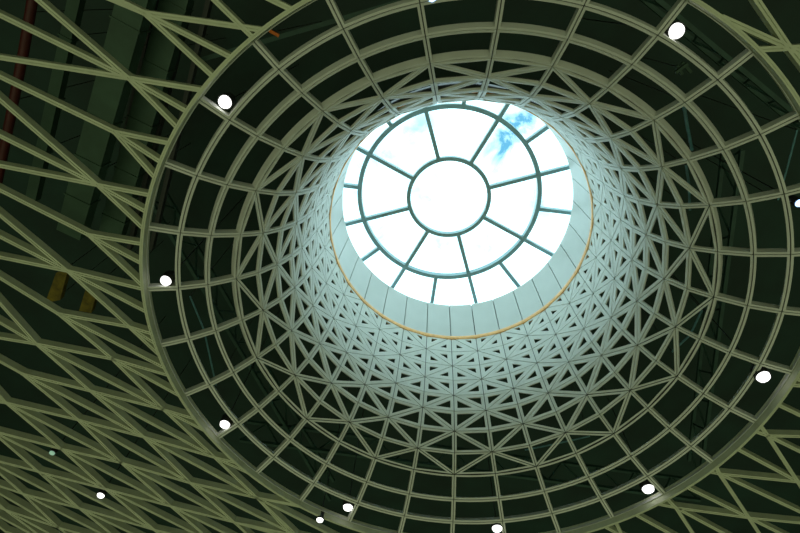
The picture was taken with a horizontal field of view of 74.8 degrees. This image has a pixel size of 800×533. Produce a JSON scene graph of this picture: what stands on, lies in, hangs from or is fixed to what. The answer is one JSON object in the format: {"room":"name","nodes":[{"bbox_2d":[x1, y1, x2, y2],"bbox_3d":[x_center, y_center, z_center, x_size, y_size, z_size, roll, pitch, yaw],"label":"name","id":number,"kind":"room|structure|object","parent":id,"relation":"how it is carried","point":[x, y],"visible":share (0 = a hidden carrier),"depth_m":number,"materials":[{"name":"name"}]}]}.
{"room":"large atrium hall","nodes":[
{"label":"large atrium hall","id":0,"kind":"room"},
{"bbox_2d":[0,0,799,532],"bbox_3d":[3.458,-2.807,31.370,92.000,0.300,92.000,2,-63,2],"label":"ceiling","id":1,"kind":"structure","parent":0,"point":[250,66],"depth_m":33.54,"materials":[{"name":"grey metal"}]},
{"bbox_2d":[0,0,112,193],"bbox_3d":[-14.723,-8.212,24.186,0.386,9.386,9.796,27,-65,-11],"label":"pipe","id":2,"kind":"object","parent":1,"relation":"hanging from","point":[31,6],"visible":0.79,"depth_m":19.54,"materials":[{"name":"metal"}]},
{"bbox_2d":[26,0,125,200],"bbox_3d":[-13.963,-8.690,24.752,0.540,7.870,10.216,27,-65,-10],"label":"air duct","id":3,"kind":"object","parent":1,"relation":"hanging from","point":[74,9],"visible":0.56,"depth_m":21.29,"materials":[{"name":"metal"}]},
{"bbox_2d":[47,232,138,301],"bbox_3d":[-16.024,-0.922,28.540,0.575,8.420,2.462,31,-65,-12],"label":"strip","id":4,"kind":"object","parent":1,"relation":"hanging from","point":[57,291],"visible":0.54,"depth_m":24.87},
{"bbox_2d":[49,316,165,454],"bbox_3d":[-16.213,6.136,30.102,0.323,12.055,0.323,2,-63,2],"label":"spotlight","id":5,"kind":"object","parent":1,"relation":"hanging from","point":[53,451],"visible":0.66,"depth_m":25.67,"materials":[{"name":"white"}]},
{"bbox_2d":[79,222,169,312],"bbox_3d":[-14.716,-0.280,28.796,0.547,8.420,1.672,27,-65,-10],"label":"strip","id":6,"kind":"object","parent":1,"relation":"hanging from","point":[88,304],"visible":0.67,"depth_m":25.20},
{"bbox_2d":[98,0,158,250],"bbox_3d":[-12.006,-6.181,23.105,0.180,0.350,13.264,24,-64,-9],"label":"joist","id":7,"kind":"object","parent":1,"relation":"attached to","point":[156,6],"visible":0.22,"depth_m":21.76,"materials":[{"name":"metal"}]},
{"bbox_2d":[56,0,207,239],"bbox_3d":[-11.610,-7.840,24.493,1.140,8.870,11.597,27,-65,-10],"label":"air duct","id":8,"kind":"object","parent":1,"relation":"hanging from","point":[127,31],"visible":0.63,"depth_m":20.49,"materials":[{"name":"metal"}]},
{"bbox_2d":[97,350,196,497],"bbox_3d":[-14.544,8.631,31.236,0.421,12.148,0.421,2,-63,2],"label":"spotlight","id":9,"kind":"object","parent":1,"relation":"hanging from","point":[101,493],"visible":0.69,"depth_m":26.38,"materials":[{"name":"white"}]},
{"bbox_2d":[127,4,193,249],"bbox_3d":[-10.591,-6.162,23.035,0.180,0.350,13.224,24,-64,-9],"label":"joist","id":10,"kind":"object","parent":1,"relation":"attached to","point":[146,179],"visible":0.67,"depth_m":23.62,"materials":[{"name":"metal"}]},
{"bbox_2d":[99,0,223,243],"bbox_3d":[-10.726,-7.785,25.260,1.100,7.470,12.446,26,-64,-10],"label":"air duct","id":11,"kind":"object","parent":1,"relation":"hanging from","point":[160,58],"visible":0.68,"depth_m":21.82,"materials":[{"name":"metal"}]},
{"bbox_2d":[149,0,212,250],"bbox_3d":[-9.665,-6.152,22.989,0.180,0.350,13.046,22,-64,-8],"label":"joist","id":12,"kind":"object","parent":1,"relation":"attached to","point":[207,9],"visible":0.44,"depth_m":23.17,"materials":[{"name":"grey metal"}]},
{"bbox_2d":[160,192,247,285],"bbox_3d":[-9.034,-2.006,25.811,0.509,11.549,0.509,2,-63,2],"label":"spotlight","id":13,"kind":"object","parent":1,"relation":"hanging from","point":[167,278],"visible":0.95,"depth_m":20.89,"materials":[{"name":"white"}]},
{"bbox_2d":[189,219,258,384],"bbox_3d":[-9.011,1.521,28.929,0.275,9.260,5.163,-2,-63,4],"label":"cable","id":14,"kind":"object","parent":1,"relation":"hanging from","point":[251,219],"visible":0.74,"depth_m":25.10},
{"bbox_2d":[153,192,334,500],"bbox_3d":[-8.253,5.688,30.303,0.180,1.680,21.936,-17,-65,11],"label":"roof truss","id":15,"kind":"object","parent":1,"relation":"attached to","point":[173,206],"visible":0.68,"depth_m":29.02,"materials":[{"name":"black metal"}]},
{"bbox_2d":[219,298,285,428],"bbox_3d":[-7.819,4.726,29.190,0.550,11.558,0.550,2,-63,2],"label":"spotlight","id":16,"kind":"object","parent":1,"relation":"hanging from","point":[225,422],"visible":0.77,"depth_m":24.21,"materials":[{"name":"white"}]},
{"bbox_2d":[217,64,298,109],"bbox_3d":[-5.634,-8.083,22.588,0.527,11.403,0.527,2,-63,2],"label":"spotlight","id":17,"kind":"object","parent":1,"relation":"hanging from","point":[227,100],"visible":1,"depth_m":17.62,"materials":[{"name":"white"}]},
{"bbox_2d":[268,21,321,36],"bbox_3d":[-4.214,-10.316,22.440,0.484,9.530,0.126,27,-65,-11],"label":"strap","id":18,"kind":"object","parent":1,"relation":"hanging from","point":[270,31],"visible":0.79,"depth_m":19.10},
{"bbox_2d":[200,0,401,60],"bbox_3d":[-1.177,-10.687,21.793,15.208,1.780,0.180,-12,-64,9],"label":"roof truss","id":19,"kind":"object","parent":1,"relation":"attached to","point":[351,15],"visible":0.68,"depth_m":21.45,"materials":[{"name":"black metal"}]},
{"bbox_2d":[316,368,351,522],"bbox_3d":[-3.684,9.876,31.282,0.407,12.125,0.407,2,-63,2],"label":"spotlight","id":20,"kind":"object","parent":1,"relation":"hanging from","point":[319,519],"visible":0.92,"depth_m":26.65,"materials":[{"name":"white"}]},
{"bbox_2d":[343,392,366,510],"bbox_3d":[-2.344,9.569,31.366,0.570,11.563,0.570,2,-63,2],"label":"spotlight","id":21,"kind":"object","parent":1,"relation":"hanging from","point":[347,506],"visible":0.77,"depth_m":26.36,"materials":[{"name":"white"}]},
{"bbox_2d":[325,82,592,335],"bbox_3d":[3.515,-3.338,32.405,17.700,5.270,17.700,2,-63,2],"label":"collar","id":22,"kind":"object","parent":1,"relation":"attached to","point":[508,309],"visible":0.53,"depth_m":33.59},
{"bbox_2d":[344,101,571,306],"bbox_3d":[3.658,-4.653,34.969,18.000,0.400,18.000,2,-63,2],"label":"skylight","id":23,"kind":"object","parent":22,"relation":"on","point":[538,174],"visible":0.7,"depth_m":34.89,"materials":[{"name":"teal metal"}]},
{"bbox_2d":[326,92,595,340],"bbox_3d":[3.377,-2.065,29.924,15.280,0.305,15.280,2,-63,2],"label":"band","id":24,"kind":"object","parent":22,"relation":"attached to","point":[563,289],"visible":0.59,"depth_m":31.58,"materials":[{"name":"metal"}]},
{"bbox_2d":[236,57,718,475],"bbox_3d":[3.167,-0.136,26.162,20.226,8.575,20.334,35,-66,-14],"label":"funnel","id":25,"kind":"object","parent":24,"relation":"attached to","point":[600,164],"visible":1,"depth_m":25.88,"materials":[{"name":"metal"}]},
{"bbox_2d":[139,0,799,532],"bbox_3d":[2.912,2.212,21.583,26.218,2.155,26.218,15,-63,-4],"label":"grid","id":26,"kind":"object","parent":25,"relation":"attached to","point":[792,372],"visible":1,"depth_m":19.71,"materials":[{"name":"green paint"}]},
{"bbox_2d":[0,0,338,532],"bbox_3d":[-12.140,2.791,21.689,20.780,0.303,30.866,2,-63,2],"label":"lattice","id":27,"kind":"object","parent":26,"relation":"attached to","point":[35,517],"visible":1,"depth_m":23.09,"materials":[{"name":"green paint"}]},
{"bbox_2d":[604,377,799,532],"bbox_3d":[16.034,9.697,23.658,12.278,0.303,12.051,2,-63,2],"label":"lattice","id":28,"kind":"object","parent":26,"relation":"attached to","point":[681,508],"visible":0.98,"depth_m":24.06,"materials":[{"name":"green paint"}]},
{"bbox_2d":[722,0,799,71],"bbox_3d":[11.137,-7.086,15.323,8.162,0.298,1.823,30,-65,-12],"label":"canopy","id":29,"kind":"object","parent":26,"relation":"attached to","point":[778,41],"visible":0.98,"depth_m":15.36,"materials":[{"name":"metal"}]},
{"bbox_2d":[239,420,700,501],"bbox_3d":[4.255,11.691,31.558,27.563,1.680,0.180,8,-63,-1],"label":"roof truss","id":30,"kind":"object","parent":1,"relation":"attached to","point":[565,464],"visible":0.69,"depth_m":31.25,"materials":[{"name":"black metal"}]},
{"bbox_2d":[480,398,501,532],"bbox_3d":[5.201,10.712,31.527,0.600,11.570,0.600,2,-63,2],"label":"spotlight","id":31,"kind":"object","parent":1,"relation":"hanging from","point":[496,527],"visible":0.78,"depth_m":26.51,"materials":[{"name":"white"}]},
{"bbox_2d":[516,355,589,450],"bbox_3d":[8.692,7.738,31.804,3.554,8.060,0.119,-17,-65,11],"label":"cable","id":32,"kind":"object","parent":1,"relation":"hanging from","point":[560,355],"visible":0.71,"depth_m":28.37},
{"bbox_2d":[587,352,654,493],"bbox_3d":[12.010,7.946,29.721,0.655,11.583,0.655,2,-63,2],"label":"spotlight","id":33,"kind":"object","parent":1,"relation":"hanging from","point":[646,487],"visible":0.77,"depth_m":24.69,"materials":[{"name":"white"}]},
{"bbox_2d":[581,18,685,39],"bbox_3d":[8.739,-9.736,20.936,0.544,11.407,0.544,2,-63,2],"label":"spotlight","id":34,"kind":"object","parent":1,"relation":"hanging from","point":[676,30],"visible":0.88,"depth_m":15.95,"materials":[{"name":"white"}]},
{"bbox_2d":[609,70,693,150],"bbox_3d":[10.961,-7.225,23.431,0.209,9.080,2.042,-20,-66,13],"label":"cable","id":35,"kind":"object","parent":1,"relation":"hanging from","point":[683,107],"visible":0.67,"depth_m":19.71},
{"bbox_2d":[621,134,690,210],"bbox_3d":[11.600,-5.059,24.512,0.132,9.070,1.985,-15,-65,11],"label":"cable","id":36,"kind":"object","parent":1,"relation":"hanging from","point":[686,166],"visible":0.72,"depth_m":20.83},
{"bbox_2d":[623,51,692,74],"bbox_3d":[10.508,-9.044,22.783,0.571,8.620,0.474,41,-68,-16],"label":"bracket","id":37,"kind":"object","parent":1,"relation":"hanging from","point":[684,65],"visible":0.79,"depth_m":19.03,"materials":[{"name":"grey metal"}]},
{"bbox_2d":[621,272,702,352],"bbox_3d":[13.830,1.285,28.203,0.351,8.070,2.569,18,-63,-6],"label":"cable","id":38,"kind":"object","parent":1,"relation":"hanging from","point":[701,311],"visible":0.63,"depth_m":24.81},
{"bbox_2d":[661,261,770,382],"bbox_3d":[15.198,1.964,26.479,0.636,11.578,0.636,2,-63,2],"label":"spotlight","id":39,"kind":"object","parent":1,"relation":"hanging from","point":[763,375],"visible":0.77,"depth_m":21.45,"materials":[{"name":"white"}]},
{"bbox_2d":[687,149,744,480],"bbox_3d":[17.259,3.753,29.069,0.180,1.780,21.388,-7,-64,7],"label":"roof truss","id":40,"kind":"object","parent":1,"relation":"attached to","point":[731,228],"visible":0.57,"depth_m":27.85,"materials":[{"name":"black metal"}]},
{"bbox_2d":[640,0,799,131],"bbox_3d":[14.328,-8.796,22.798,14.490,1.780,0.180,31,-65,-12],"label":"roof truss","id":41,"kind":"object","parent":1,"relation":"attached to","point":[650,4],"visible":0.83,"depth_m":22.57,"materials":[{"name":"black metal"}]},
{"bbox_2d":[681,137,799,206],"bbox_3d":[14.210,-4.757,23.213,0.322,11.355,0.322,2,-63,2],"label":"spotlight","id":42,"kind":"object","parent":1,"relation":"hanging from","point":[794,200],"visible":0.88,"depth_m":18.51,"materials":[{"name":"white"}]},
{"bbox_2d":[693,95,797,199],"bbox_3d":[14.984,-5.873,23.914,0.088,9.055,2.766,-2,-63,4],"label":"cable","id":43,"kind":"object","parent":1,"relation":"hanging from","point":[796,131],"visible":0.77,"depth_m":20.13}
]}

